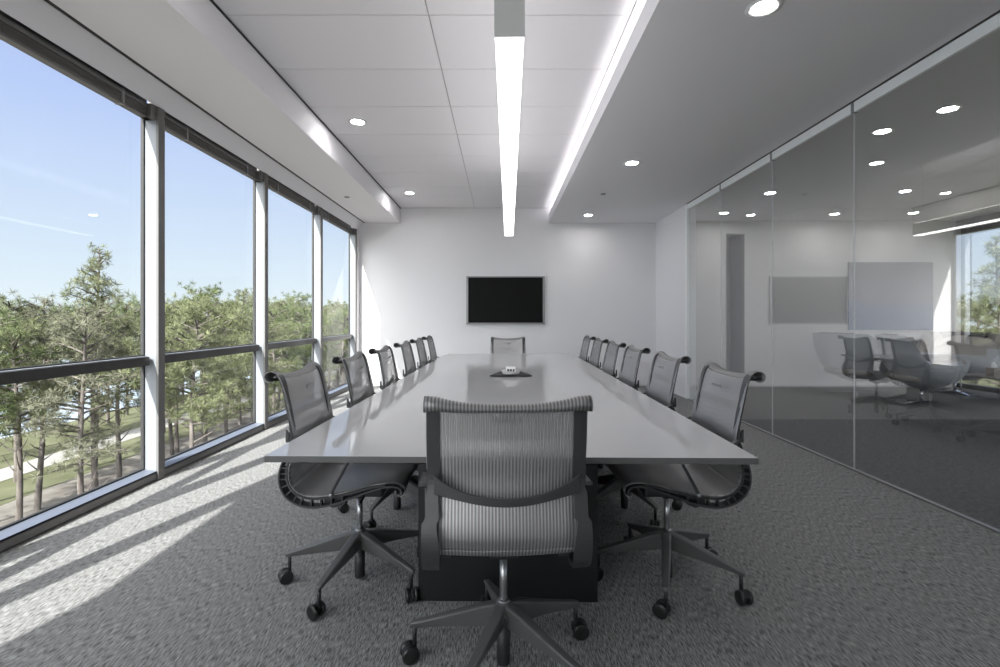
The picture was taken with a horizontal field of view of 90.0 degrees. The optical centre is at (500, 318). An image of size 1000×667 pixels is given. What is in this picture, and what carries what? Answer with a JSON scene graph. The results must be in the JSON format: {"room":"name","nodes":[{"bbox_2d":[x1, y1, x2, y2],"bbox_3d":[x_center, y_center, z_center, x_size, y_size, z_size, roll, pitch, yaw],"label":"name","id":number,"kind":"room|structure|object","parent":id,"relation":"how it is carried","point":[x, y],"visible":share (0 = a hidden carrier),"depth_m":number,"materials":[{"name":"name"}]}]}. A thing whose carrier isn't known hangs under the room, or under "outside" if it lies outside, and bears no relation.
{"room":"conference room","nodes":[
{"label":"conference room","id":0,"kind":"room"},
{"bbox_2d":[0,0,399,228],"bbox_3d":[-2.301,-1.984,3.125,0.878,0.723,12.250,0,0,0],"label":"ceiling","id":1,"kind":"structure","parent":0,"point":[190,45],"depth_m":3.78,"materials":[{"name":"white paint"}]},
{"bbox_2d":[213,0,645,207],"bbox_3d":[-0.281,-2.070,3.125,3.302,0.050,12.250,0,0,0],"label":"ceiling","id":2,"kind":"structure","parent":0,"point":[421,74],"depth_m":4.22,"materials":[{"name":"white tile"}]},
{"bbox_2d":[348,118,366,125],"bbox_3d":[-1.490,-2.041,5.200,0.192,0.008,0.192,0,0,0],"label":"recessed light","id":3,"kind":"object","parent":2,"relation":"in","point":[354,121],"visible":1,"depth_m":5.20,"materials":[{"name":"white plastic"}]},
{"bbox_2d":[494,0,524,235],"bbox_3d":[0.071,-1.583,4.395,0.125,0.925,4.790,0,0,1],"label":"pendant light","id":4,"kind":"object","parent":2,"relation":"hanging from","point":[509,15],"visible":1,"depth_m":2.41,"materials":[{"name":"grey plastic"}]},
{"bbox_2d":[0,386,999,666],"bbox_3d":[2.670,1.300,4.525,11.140,0.120,15.050,0,0,0],"label":"floor","id":5,"kind":"structure","parent":0,"point":[843,567],"depth_m":2.45,"materials":[{"name":"grey carpet"}]},
{"bbox_2d":[0,10,164,551],"bbox_3d":[-2.688,-0.270,3.037,0.131,3.020,1.730,0,0,0],"label":"window","id":6,"kind":"structure","parent":5,"relation":"on","point":[151,360],"depth_m":3.83,"materials":[{"name":"silver metal"}]},
{"bbox_2d":[0,14,152,120],"bbox_3d":[-2.694,-1.570,3.025,0.062,0.114,1.630,0,0,0],"label":"window blind","id":7,"kind":"object","parent":6,"relation":"attached to","point":[11,33],"visible":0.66,"depth_m":3.09,"materials":[{"name":"grey"}]},
{"bbox_2d":[148,101,267,474],"bbox_3d":[-2.688,-0.270,4.767,0.131,3.020,1.730,0,0,0],"label":"window","id":8,"kind":"structure","parent":5,"relation":"on","point":[259,347],"depth_m":5.55,"materials":[{"name":"silver metal"}]},
{"bbox_2d":[165,114,259,181],"bbox_3d":[-2.694,-1.570,4.755,0.062,0.114,1.630,0,0,0],"label":"window blind","id":9,"kind":"object","parent":8,"relation":"attached to","point":[183,133],"visible":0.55,"depth_m":4.56,"materials":[{"name":"grey fabric"}]},
{"bbox_2d":[257,168,322,426],"bbox_3d":[-2.688,-0.270,6.497,0.131,3.020,1.730,0,0,0],"label":"window","id":10,"kind":"structure","parent":5,"relation":"on","point":[316,340],"depth_m":7.29,"materials":[{"name":"silver metal"}]},
{"bbox_2d":[268,177,316,213],"bbox_3d":[-2.694,-1.570,6.485,0.062,0.114,1.630,0,0,0],"label":"window blind","id":11,"kind":"object","parent":10,"relation":"attached to","point":[274,186],"visible":0.71,"depth_m":6.37,"materials":[{"name":"grey fabric"}]},
{"bbox_2d":[315,204,356,397],"bbox_3d":[-2.688,-0.270,8.237,0.131,3.020,1.750,0,0,0],"label":"window","id":12,"kind":"structure","parent":5,"relation":"on","point":[352,336],"depth_m":9.04,"materials":[{"name":"silver metal"}]},
{"bbox_2d":[323,211,352,234],"bbox_3d":[-2.694,-1.570,8.225,0.062,0.114,1.650,0,0,0],"label":"window blind","id":13,"kind":"object","parent":12,"relation":"attached to","point":[327,217],"visible":0.69,"depth_m":8.16,"materials":[{"name":"grey fabric"}]},
{"bbox_2d":[264,362,418,620],"bbox_3d":[-0.708,0.733,2.386,0.710,1.013,0.717,0,0,0],"label":"office chair","id":14,"kind":"object","parent":5,"relation":"on","point":[306,397],"visible":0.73,"depth_m":2.31,"materials":[{"name":"grey fabric"}]},
{"bbox_2d":[332,351,417,527],"bbox_3d":[-0.706,0.733,3.236,0.700,1.013,0.707,0,0,0],"label":"office chair","id":15,"kind":"object","parent":5,"relation":"on","point":[357,371],"visible":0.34,"depth_m":3.18,"materials":[{"name":"grey fabric"}]},
{"bbox_2d":[368,345,417,470],"bbox_3d":[-0.686,0.734,4.079,0.715,1.013,0.690,0,0,0],"label":"office chair","id":16,"kind":"object","parent":5,"relation":"on","point":[386,358],"visible":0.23,"depth_m":4.05,"materials":[{"name":"grey fabric"}]},
{"bbox_2d":[393,340,417,376],"bbox_3d":[-0.692,0.734,4.928,0.703,1.013,0.691,0,0,0],"label":"office chair","id":17,"kind":"object","parent":5,"relation":"on","point":[407,352],"visible":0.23,"depth_m":4.96,"materials":[{"name":"grey fabric"}]},
{"bbox_2d":[409,337,430,368],"bbox_3d":[-0.687,0.734,5.735,0.706,1.013,0.689,0,0,0],"label":"office chair","id":18,"kind":"object","parent":5,"relation":"on","point":[423,360],"visible":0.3,"depth_m":5.77,"materials":[{"name":"grey fabric"}]},
{"bbox_2d":[422,335,438,361],"bbox_3d":[-0.669,0.733,6.594,0.750,1.013,0.695,0,0,13],"label":"office chair","id":19,"kind":"object","parent":5,"relation":"on","point":[433,356],"visible":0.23,"depth_m":6.60,"materials":[{"name":"grey fabric"}]},
{"bbox_2d":[400,395,592,666],"bbox_3d":[-0.028,0.733,1.776,0.688,1.013,0.734,0,0,8],"label":"office chair","id":20,"kind":"object","parent":5,"relation":"on","point":[502,482],"visible":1,"depth_m":1.54,"materials":[{"name":"grey fabric"}]},
{"bbox_2d":[490,337,525,353],"bbox_3d":[0.102,0.751,6.891,0.724,0.977,0.696,0,0,0],"label":"office chair","id":21,"kind":"object","parent":5,"relation":"on","point":[498,345],"visible":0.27,"depth_m":7.11,"materials":[{"name":"grey"}]},
{"bbox_2d":[264,354,758,601],"bbox_3d":[0.072,0.870,4.433,1.786,0.740,5.255,0,0,1],"label":"conference table","id":22,"kind":"object","parent":5,"relation":"on","point":[625,425],"visible":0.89,"depth_m":2.19,"materials":[{"name":"laminate"}]},
{"bbox_2d":[490,367,531,376],"bbox_3d":[0.085,0.456,4.395,0.366,0.080,0.290,0,0,0],"label":"phone","id":23,"kind":"object","parent":22,"relation":"on","point":[509,371],"visible":1,"depth_m":4.27,"materials":[{"name":"black plastic"}]},
{"bbox_2d":[579,335,595,361],"bbox_3d":[0.888,0.733,6.540,0.691,1.013,0.704,0,0,0],"label":"office chair","id":24,"kind":"object","parent":5,"relation":"on","point":[586,341],"visible":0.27,"depth_m":6.57,"materials":[{"name":"grey fabric"}]},
{"bbox_2d":[587,338,608,368],"bbox_3d":[0.843,0.734,5.751,0.723,1.013,0.698,0,0,0],"label":"office chair","id":25,"kind":"object","parent":5,"relation":"on","point":[597,344],"visible":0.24,"depth_m":5.74,"materials":[{"name":"grey fabric"}]},
{"bbox_2d":[600,341,626,377],"bbox_3d":[0.827,0.734,4.934,0.724,1.013,0.691,0,0,0],"label":"office chair","id":26,"kind":"object","parent":5,"relation":"on","point":[610,357],"visible":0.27,"depth_m":4.91,"materials":[{"name":"grey fabric"}]},
{"bbox_2d":[597,345,650,473],"bbox_3d":[0.827,0.734,4.100,0.714,1.013,0.680,0,0,0],"label":"office chair","id":27,"kind":"object","parent":5,"relation":"on","point":[630,363],"visible":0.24,"depth_m":4.10,"materials":[{"name":"grey fabric"}]},
{"bbox_2d":[598,351,690,525],"bbox_3d":[0.835,0.734,3.251,0.696,1.013,0.727,0,0,0],"label":"office chair","id":28,"kind":"object","parent":5,"relation":"on","point":[663,373],"visible":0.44,"depth_m":3.21,"materials":[{"name":"grey fabric"}]},
{"bbox_2d":[598,362,765,618],"bbox_3d":[0.770,0.733,2.393,0.721,1.013,0.696,0,0,0],"label":"office chair","id":29,"kind":"object","parent":5,"relation":"on","point":[720,396],"visible":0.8,"depth_m":2.30,"materials":[{"name":"grey fabric"}]},
{"bbox_2d":[813,332,888,396],"bbox_3d":[5.785,0.732,8.196,1.061,1.014,1.210,0,0,-15],"label":"lounge chair","id":30,"kind":"object","parent":5,"relation":"on","point":[835,351],"visible":0.84,"depth_m":7.88,"materials":[{"name":"grey fabric"}]},
{"bbox_2d":[818,332,853,333],"bbox_3d":[5.398,0.318,8.092,0.176,0.185,0.672,0,0,-15],"label":"cushion","id":31,"kind":"object","parent":30,"relation":"on","point":[818,332],"depth_m":8.05,"materials":[{"name":"plastic"}]},
{"bbox_2d":[824,367,873,376],"bbox_3d":[5.800,0.850,8.200,0.840,0.120,0.840,0,0,-15],"label":"seat cushion","id":32,"kind":"object","parent":30,"relation":"on","point":[839,371],"depth_m":7.91,"materials":[{"name":"grey fabric"}]},
{"bbox_2d":[875,333,969,406],"bbox_3d":[6.156,0.732,7.346,1.061,1.014,1.210,0,0,25],"label":"lounge chair","id":33,"kind":"object","parent":5,"relation":"on","point":[905,363],"visible":1,"depth_m":7.06,"materials":[{"name":"grey leather"}]},
{"bbox_2d":[885,371,959,382],"bbox_3d":[6.170,0.850,7.340,0.840,0.120,0.840,0,0,25],"label":"seat cushion","id":34,"kind":"object","parent":33,"relation":"on","point":[903,376],"depth_m":7.16,"materials":[{"name":"grey fabric"}]},
{"bbox_2d":[916,331,999,395],"bbox_3d":[7.593,0.732,8.358,1.061,1.014,1.210,0,0,-30],"label":"lounge chair","id":35,"kind":"object","parent":5,"relation":"on","point":[981,349],"visible":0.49,"depth_m":8.30,"materials":[{"name":"grey fabric"}]},
{"bbox_2d":[940,331,989,338],"bbox_3d":[7.941,0.318,8.558,0.176,0.185,0.672,0,0,-30],"label":"cushion","id":36,"kind":"object","parent":35,"relation":"on","point":[944,334],"depth_m":8.56,"materials":[{"name":"plastic"}]},
{"bbox_2d":[960,373,999,399],"bbox_3d":[7.620,1.042,7.350,1.240,0.395,0.700,0,0,0],"label":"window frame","id":37,"kind":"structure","parent":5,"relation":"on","point":[977,375],"depth_m":7.55,"materials":[{"name":"grey metal"}]},
{"bbox_2d":[986,362,999,376],"bbox_3d":[7.200,0.738,7.300,0.130,0.215,0.130,0,0,0],"label":"tissue box","id":38,"kind":"object","parent":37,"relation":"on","point":[993,371],"visible":1,"depth_m":7.27,"materials":[{"name":"grey"}]},
{"bbox_2d":[359,207,655,385],"bbox_3d":[0.110,-0.510,9.325,5.740,3.700,0.150,0,0,0],"label":"wall","id":39,"kind":"structure","parent":0,"point":[600,278],"depth_m":9.25,"materials":[{"name":"white paint"}]},
{"bbox_2d":[44,0,364,222],"bbox_3d":[-2.531,-1.778,3.125,0.033,0.014,12.250,0,0,0],"label":"trim","id":40,"kind":"structure","parent":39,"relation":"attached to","point":[47,1],"depth_m":3.77,"materials":[{"name":"black"}]},
{"bbox_2d":[210,0,400,208],"bbox_3d":[-1.858,-2.038,3.125,0.016,0.011,12.250,0,0,0],"label":"trim","id":41,"kind":"structure","parent":39,"relation":"attached to","point":[212,1],"depth_m":4.27,"materials":[{"name":"grey"}]},
{"bbox_2d":[351,226,358,351],"bbox_3d":[-2.689,-0.270,9.175,0.129,3.020,0.150,0,0,0],"label":"trim","id":42,"kind":"structure","parent":39,"relation":"attached to","point":[351,226],"depth_m":9.15,"materials":[{"name":"white paint"}]},
{"bbox_2d":[466,276,544,323],"bbox_3d":[0.083,-0.335,9.222,1.444,0.886,0.054,0,0,0],"label":"wall screen","id":43,"kind":"object","parent":39,"relation":"attached to","point":[489,299],"visible":1,"depth_m":9.20,"materials":[{"name":"grey"}]},
{"bbox_2d":[656,205,684,397],"bbox_3d":[2.924,-0.264,8.490,0.120,3.007,1.520,0,0,0],"label":"wall","id":44,"kind":"structure","parent":0,"point":[670,230],"depth_m":8.35,"materials":[{"name":"white paint"}]},
{"bbox_2d":[685,204,695,398],"bbox_3d":[2.924,-0.260,7.707,0.140,3.000,0.055,0,0,0],"label":"trim","id":45,"kind":"structure","parent":44,"relation":"attached to","point":[690,214],"depth_m":7.68,"materials":[{"name":"white paint"}]},
{"bbox_2d":[687,10,999,203],"bbox_3d":[2.884,-1.762,2.365,0.060,0.009,10.730,0,0,0],"label":"trim","id":46,"kind":"structure","parent":44,"relation":"attached to","point":[997,12],"depth_m":3.79,"materials":[{"name":"grey"}]},
{"bbox_2d":[688,398,999,533],"bbox_3d":[2.884,1.234,2.365,0.036,0.013,10.730,0,0,0],"label":"trim","id":47,"kind":"structure","parent":44,"relation":"attached to","point":[912,494],"depth_m":3.69,"materials":[{"name":"grey metal"}]},
{"bbox_2d":[688,13,999,208],"bbox_3d":[2.884,-1.718,2.365,0.036,0.080,10.730,0,0,0],"label":"trim","id":48,"kind":"structure","parent":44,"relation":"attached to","point":[991,26],"depth_m":3.78,"materials":[{"name":"white"}]},
{"bbox_2d":[719,184,722,366],"bbox_3d":[2.884,-0.268,5.933,0.044,2.992,1.239,0,0,0],"label":"glass","id":49,"kind":"object","parent":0,"point":[719,184],"visible":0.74,"depth_m":6.54,"materials":[{"name":"white"}]},
{"bbox_2d":[727,235,740,372],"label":"door","id":50,"kind":"structure","parent":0,"point":[733,241],"depth_m":10.08,"materials":[{"name":"grey"}]},
{"bbox_2d":[770,152,774,433],"bbox_3d":[2.884,-0.268,4.702,0.044,2.992,1.239,0,0,0],"label":"glass","id":51,"kind":"object","parent":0,"point":[771,152],"visible":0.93,"depth_m":5.31,"materials":[{"name":"white"}]},
{"bbox_2d":[549,0,999,222],"bbox_3d":[4.740,-1.956,3.125,7.720,0.378,12.250,0,0,0],"label":"ceiling","id":52,"kind":"structure","parent":0,"point":[698,92],"depth_m":4.46,"materials":[{"name":"white paint"}]},
{"bbox_2d":[624,160,640,165],"bbox_3d":[1.490,-1.763,5.680,0.192,0.008,0.192,0,0,0],"label":"recessed light","id":53,"kind":"object","parent":52,"relation":"in","point":[633,162],"visible":1,"depth_m":5.68,"materials":[{"name":"white"}]},
{"bbox_2d":[745,0,782,17],"bbox_3d":[1.490,-1.763,2.836,0.192,0.008,0.192,0,0,0],"label":"recessed light","id":54,"kind":"object","parent":52,"relation":"in","point":[761,8],"visible":1,"depth_m":2.84,"materials":[{"name":"white plastic"}]},
{"bbox_2d":[763,191,777,194],"bbox_3d":[3.790,-1.763,7.040,0.192,0.008,0.192,0,0,0],"label":"recessed light","id":55,"kind":"object","parent":52,"relation":"in","point":[774,192],"visible":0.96,"depth_m":7.04,"materials":[{"name":"white"}]},
{"bbox_2d":[870,128,894,135],"bbox_3d":[3.600,-1.763,4.720,0.192,0.008,0.192,0,0,0],"label":"recessed light","id":56,"kind":"object","parent":52,"relation":"in","point":[882,131],"visible":1,"depth_m":4.71,"materials":[{"name":"white"}]},
{"bbox_2d":[896,189,913,192],"bbox_3d":[5.600,-1.763,6.930,0.192,0.008,0.192,0,0,0],"label":"recessed light","id":57,"kind":"object","parent":52,"relation":"in","point":[907,190],"visible":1,"depth_m":6.93,"materials":[{"name":"white"}]},
{"bbox_2d":[933,104,962,113],"bbox_3d":[3.770,-1.763,4.220,0.192,0.008,0.192,0,0,0],"label":"recessed light","id":58,"kind":"object","parent":52,"relation":"in","point":[951,108],"visible":1,"depth_m":4.22,"materials":[{"name":"white plastic"}]},
{"bbox_2d":[696,221,955,386],"bbox_3d":[5.612,-0.264,9.110,5.256,3.007,0.120,0,0,0],"label":"wall","id":59,"kind":"structure","parent":0,"point":[811,259],"depth_m":9.05,"materials":[{"name":"grey paint"}]},
{"bbox_2d":[726,233,744,372],"bbox_3d":[4.240,-0.150,9.095,0.340,2.780,0.110,0,0,0],"label":"door frame","id":60,"kind":"structure","parent":59,"relation":"in","point":[741,234],"depth_m":9.06,"materials":[{"name":"grey"}]},
{"bbox_2d":[848,262,932,329],"bbox_3d":[7.030,-0.405,9.029,1.510,1.220,0.040,0,0,0],"label":"whiteboard","id":61,"kind":"object","parent":59,"relation":"attached to","point":[888,295],"visible":1,"depth_m":9.01,"materials":[{"name":"paint"}]},
{"bbox_2d":[851,102,857,468],"bbox_3d":[2.884,-0.268,3.473,0.044,2.992,1.239,0,0,0],"label":"glass","id":62,"kind":"object","parent":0,"point":[852,104],"visible":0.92,"depth_m":4.08,"materials":[{"name":"white"}]},
{"bbox_2d":[956,212,999,393],"bbox_3d":[8.290,-0.410,3.025,0.140,3.300,12.290,0,0,0],"label":"wall","id":63,"kind":"structure","parent":0,"point":[988,221],"depth_m":8.63,"materials":[{"name":"grey paint"}]},
{"label":"outside","id":64,"kind":"structure","parent":0,"visible":0},
{"bbox_2d":[971,329,998,386],"bbox_3d":[204.270,8.290,170.000,391.460,0.500,460.000,0,0,0],"label":"ground","id":65,"kind":"structure","parent":64,"point":[985,383],"depth_m":61.85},
{"bbox_2d":[956,294,998,386],"bbox_3d":[25.661,3.326,26.868,3.703,9.473,4.175,0,0,-14],"label":"pine tree","id":66,"kind":"object","parent":65,"relation":"on","point":[962,303],"visible":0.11,"depth_m":26.69,"materials":[{"name":"green plant"}]},
{"bbox_2d":[956,235,999,387],"bbox_3d":[21.314,2.156,20.938,4.987,11.820,4.963,0,0,13],"label":"pine tree","id":67,"kind":"object","parent":65,"relation":"on","point":[992,289],"visible":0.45,"depth_m":21.21,"materials":[{"name":"green plant"}]},
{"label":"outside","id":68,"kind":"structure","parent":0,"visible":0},
{"bbox_2d":[0,349,345,437],"bbox_3d":[-146.750,8.415,100.000,226.500,0.450,320.000,0,0,0],"label":"lake water","id":69,"kind":"structure","parent":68,"point":[87,394],"depth_m":48.18,"materials":[{"name":"blue liquid"}]},
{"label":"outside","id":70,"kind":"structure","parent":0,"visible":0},
{"bbox_2d":[0,360,345,505],"bbox_3d":[-27.500,8.285,55.000,12.000,0.510,170.000,0,0,0],"label":"lawn","id":71,"kind":"structure","parent":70,"point":[7,487],"depth_m":30.89,"materials":[{"name":"green plant"}]},
{"bbox_2d":[0,307,26,405],"bbox_3d":[-22.457,3.517,20.735,4.523,9.097,3.923,0,0,-37],"label":"pine tree","id":72,"kind":"object","parent":71,"relation":"on","point":[5,307],"visible":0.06,"depth_m":21.79,"materials":[{"name":"green plant"}]},
{"bbox_2d":[0,302,63,481],"bbox_3d":[-23.805,3.496,24.560,3.941,9.139,4.543,0,0,-31],"label":"pine tree","id":73,"kind":"object","parent":71,"relation":"on","point":[14,435],"visible":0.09,"depth_m":24.55,"materials":[{"name":"green plant"}]},
{"bbox_2d":[17,300,75,427],"bbox_3d":[-28.587,3.410,31.491,4.184,9.304,4.184,0,0,42],"label":"pine tree","id":74,"kind":"object","parent":71,"relation":"on","point":[52,308],"visible":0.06,"depth_m":31.50,"materials":[{"name":"green plant"}]},
{"bbox_2d":[61,306,99,434],"bbox_3d":[-28.952,3.565,34.181,3.516,8.996,3.965,0,0,10],"label":"pine tree","id":75,"kind":"object","parent":71,"relation":"on","point":[67,306],"visible":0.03,"depth_m":34.35,"materials":[{"name":"green plant"}]},
{"bbox_2d":[52,297,132,465],"bbox_3d":[-21.844,3.446,27.128,4.151,9.233,4.152,0,0,-32],"label":"pine tree","id":76,"kind":"object","parent":71,"relation":"on","point":[66,299],"visible":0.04,"depth_m":26.63,"materials":[{"name":"green plant"}]},
{"bbox_2d":[88,304,122,422],"bbox_3d":[-30.392,3.380,38.229,4.210,9.364,4.210,0,0,-19],"label":"pine tree","id":77,"kind":"object","parent":71,"relation":"on","point":[107,414],"visible":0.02,"depth_m":38.36,"materials":[{"name":"green plant"}]},
{"bbox_2d":[104,305,134,414],"bbox_3d":[-30.941,3.407,41.378,4.186,9.310,4.186,0,0,-5],"label":"pine tree","id":78,"kind":"object","parent":71,"relation":"on","point":[127,413],"visible":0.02,"depth_m":41.52,"materials":[{"name":"green plant"}]},
{"bbox_2d":[119,307,140,411],"bbox_3d":[-22.374,3.438,31.352,3.535,9.262,3.930,0,0,-5],"label":"pine tree","id":79,"kind":"object","parent":71,"relation":"on","point":[130,307],"visible":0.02,"depth_m":30.81,"materials":[{"name":"green plant"}]},
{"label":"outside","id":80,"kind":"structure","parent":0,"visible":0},
{"bbox_2d":[0,377,346,526],"bbox_3d":[-12.550,8.290,55.000,17.900,0.500,170.000,0,0,0],"label":"mulch","id":81,"kind":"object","parent":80,"point":[55,494],"depth_m":25.05,"materials":[{"name":"brown wood"}]},
{"bbox_2d":[0,306,62,445],"bbox_3d":[-16.978,3.494,15.715,4.108,9.135,4.107,0,0,-15],"label":"pine tree","id":82,"kind":"object","parent":81,"relation":"on","point":[11,413],"visible":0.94,"depth_m":16.49,"materials":[{"name":"green plant"}]},
{"bbox_2d":[0,294,73,520],"bbox_3d":[-18.219,3.541,18.864,3.535,9.044,3.986,0,0,-12],"label":"pine tree","id":83,"kind":"object","parent":81,"relation":"on","point":[34,329],"visible":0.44,"depth_m":18.94,"materials":[{"name":"green plant"}]},
{"bbox_2d":[0,289,91,510],"bbox_3d":[-19.255,3.406,21.070,3.957,9.326,3.560,0,0,9],"label":"pine tree","id":84,"kind":"object","parent":81,"relation":"on","point":[40,467],"visible":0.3,"depth_m":20.98,"materials":[{"name":"green plant"}]},
{"bbox_2d":[1,296,139,494],"bbox_3d":[-14.024,3.620,16.791,3.396,8.896,3.775,0,0,-24],"label":"pine tree","id":85,"kind":"object","parent":81,"relation":"on","point":[82,451],"visible":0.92,"depth_m":16.67,"materials":[{"name":"green plant"}]},
{"bbox_2d":[0,242,186,488],"bbox_3d":[-15.743,2.502,19.082,4.672,11.126,4.694,0,0,3],"label":"pine tree","id":86,"kind":"object","parent":81,"relation":"on","point":[94,278],"visible":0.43,"depth_m":19.25,"materials":[{"name":"green plant"}]},
{"bbox_2d":[61,291,169,478],"bbox_3d":[-18.706,3.305,24.633,4.278,9.514,4.278,0,0,15],"label":"pine tree","id":87,"kind":"object","parent":81,"relation":"on","point":[117,418],"visible":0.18,"depth_m":24.36,"materials":[{"name":"green plant"}]},
{"bbox_2d":[101,304,211,414],"bbox_3d":[-15.545,3.532,22.486,3.910,9.066,4.507,0,0,17],"label":"pine tree","id":88,"kind":"object","parent":81,"relation":"on","point":[138,319],"visible":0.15,"depth_m":22.50,"materials":[{"name":"green plant"}]},
{"bbox_2d":[133,302,196,455],"bbox_3d":[-18.134,3.561,27.368,3.825,9.014,3.441,0,0,40],"label":"pine tree","id":89,"kind":"object","parent":81,"relation":"on","point":[171,442],"visible":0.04,"depth_m":27.21,"materials":[{"name":"green plant"}]},
{"bbox_2d":[132,298,214,452],"bbox_3d":[-19.512,3.381,29.925,4.040,9.368,4.658,0,0,33],"label":"pine tree","id":90,"kind":"object","parent":81,"relation":"on","point":[177,450],"visible":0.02,"depth_m":29.95,"materials":[{"name":"green plant"}]},
{"bbox_2d":[120,291,252,447],"bbox_3d":[-11.313,3.524,18.282,3.917,9.083,4.516,0,0,12],"label":"pine tree","id":91,"kind":"object","parent":81,"relation":"on","point":[194,414],"visible":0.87,"depth_m":18.18,"materials":[{"name":"green plant"}]},
{"bbox_2d":[167,281,237,436],"bbox_3d":[-20.574,2.634,34.188,4.882,10.858,4.882,0,0,-35],"label":"pine tree","id":92,"kind":"object","parent":81,"relation":"on","point":[215,289],"visible":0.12,"depth_m":34.32,"materials":[{"name":"green plant"}]},
{"bbox_2d":[166,289,248,442],"bbox_3d":[-15.221,3.251,25.676,4.152,9.628,4.787,0,0,6],"label":"pine tree","id":93,"kind":"object","parent":81,"relation":"on","point":[226,341],"visible":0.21,"depth_m":25.67,"materials":[{"name":"green plant"}]},
{"bbox_2d":[190,302,252,433],"bbox_3d":[-16.635,3.521,29.836,4.004,9.084,3.551,0,0,33],"label":"pine tree","id":94,"kind":"object","parent":81,"relation":"on","point":[249,370],"visible":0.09,"depth_m":29.77,"materials":[{"name":"green plant"}]},
{"bbox_2d":[216,287,252,424],"bbox_3d":[-19.977,2.795,38.196,4.118,10.537,4.644,0,0,-3],"label":"pine tree","id":95,"kind":"object","parent":81,"relation":"on","point":[245,289],"visible":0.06,"depth_m":37.91,"materials":[{"name":"green plant"}]},
{"bbox_2d":[225,292,280,422],"bbox_3d":[-17.758,3.074,35.736,4.306,9.984,4.964,0,0,-27],"label":"pine tree","id":96,"kind":"object","parent":81,"relation":"on","point":[248,302],"visible":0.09,"depth_m":35.51,"materials":[{"name":"green plant"}]},
{"bbox_2d":[215,303,304,425],"bbox_3d":[-10.980,3.641,22.738,3.897,8.843,3.456,0,0,28],"label":"pine tree","id":97,"kind":"object","parent":81,"relation":"on","point":[249,390],"visible":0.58,"depth_m":22.48,"materials":[{"name":"green plant"}]},
{"bbox_2d":[238,299,311,412],"bbox_3d":[-11.846,3.491,26.042,4.110,9.141,4.110,0,0,-9],"label":"pine tree","id":98,"kind":"object","parent":81,"relation":"on","point":[292,328],"visible":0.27,"depth_m":26.10,"materials":[{"name":"green plant"}]},
{"bbox_2d":[268,298,306,389],"bbox_3d":[-16.636,3.215,39.038,4.823,9.702,4.184,0,0,35],"label":"pine tree","id":99,"kind":"object","parent":81,"relation":"on","point":[296,305],"visible":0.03,"depth_m":38.76,"materials":[{"name":"green plant"}]},
{"bbox_2d":[268,297,311,411],"bbox_3d":[-14.351,3.297,32.800,4.202,9.533,3.726,0,0,0],"label":"pine tree","id":100,"kind":"object","parent":81,"relation":"on","point":[281,301],"visible":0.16,"depth_m":32.52,"materials":[{"name":"green plant"}]},
{"bbox_2d":[270,289,311,350],"bbox_3d":[-18.517,2.659,44.209,4.859,10.808,4.860,0,0,9],"label":"pine tree","id":101,"kind":"object","parent":81,"relation":"on","point":[302,297],"visible":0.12,"depth_m":44.52,"materials":[{"name":"green plant"}]},
{"bbox_2d":[268,302,343,372],"bbox_3d":[-12.007,3.462,30.230,4.137,9.200,4.137,0,0,15],"label":"pine tree","id":102,"kind":"object","parent":81,"relation":"on","point":[301,315],"visible":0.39,"depth_m":30.09,"materials":[{"name":"green plant"}]},
{"bbox_2d":[290,303,334,381],"bbox_3d":[-13.788,3.453,36.076,3.524,9.232,3.917,0,0,-20],"label":"pine tree","id":103,"kind":"object","parent":81,"relation":"on","point":[306,334],"visible":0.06,"depth_m":36.02,"materials":[{"name":"green plant"}]},
{"bbox_2d":[310,305,333,389],"bbox_3d":[-17.905,3.076,51.363,4.484,9.973,4.484,0,0,-33],"label":"pine tree","id":104,"kind":"object","parent":81,"relation":"on","point":[327,305],"visible":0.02,"depth_m":51.14,"materials":[{"name":"green plant"}]},
{"bbox_2d":[323,302,348,388],"bbox_3d":[-11.057,3.398,35.112,4.194,9.328,4.194,0,0,14],"label":"pine tree","id":105,"kind":"object","parent":81,"relation":"on","point":[332,353],"visible":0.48,"depth_m":34.80,"materials":[{"name":"green plant"}]},
{"bbox_2d":[323,299,348,386],"bbox_3d":[-13.093,3.242,39.821,3.769,9.642,4.250,0,0,38],"label":"pine tree","id":106,"kind":"object","parent":81,"relation":"on","point":[339,342],"visible":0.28,"depth_m":39.77,"materials":[{"name":"green plant"}]},
{"bbox_2d":[324,300,348,383],"bbox_3d":[-13.973,3.097,44.397,4.285,9.937,4.940,0,0,41],"label":"pine tree","id":107,"kind":"object","parent":81,"relation":"on","point":[345,348],"visible":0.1,"depth_m":44.10,"materials":[{"name":"green plant"}]},
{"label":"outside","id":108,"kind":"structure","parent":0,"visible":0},
{"bbox_2d":[0,370,336,481],"bbox_3d":[-25.600,8.275,55.000,2.000,0.530,170.000,0,0,0],"label":"path","id":109,"kind":"structure","parent":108,"point":[6,473],"depth_m":29.02,"materials":[{"name":"grey concrete"}]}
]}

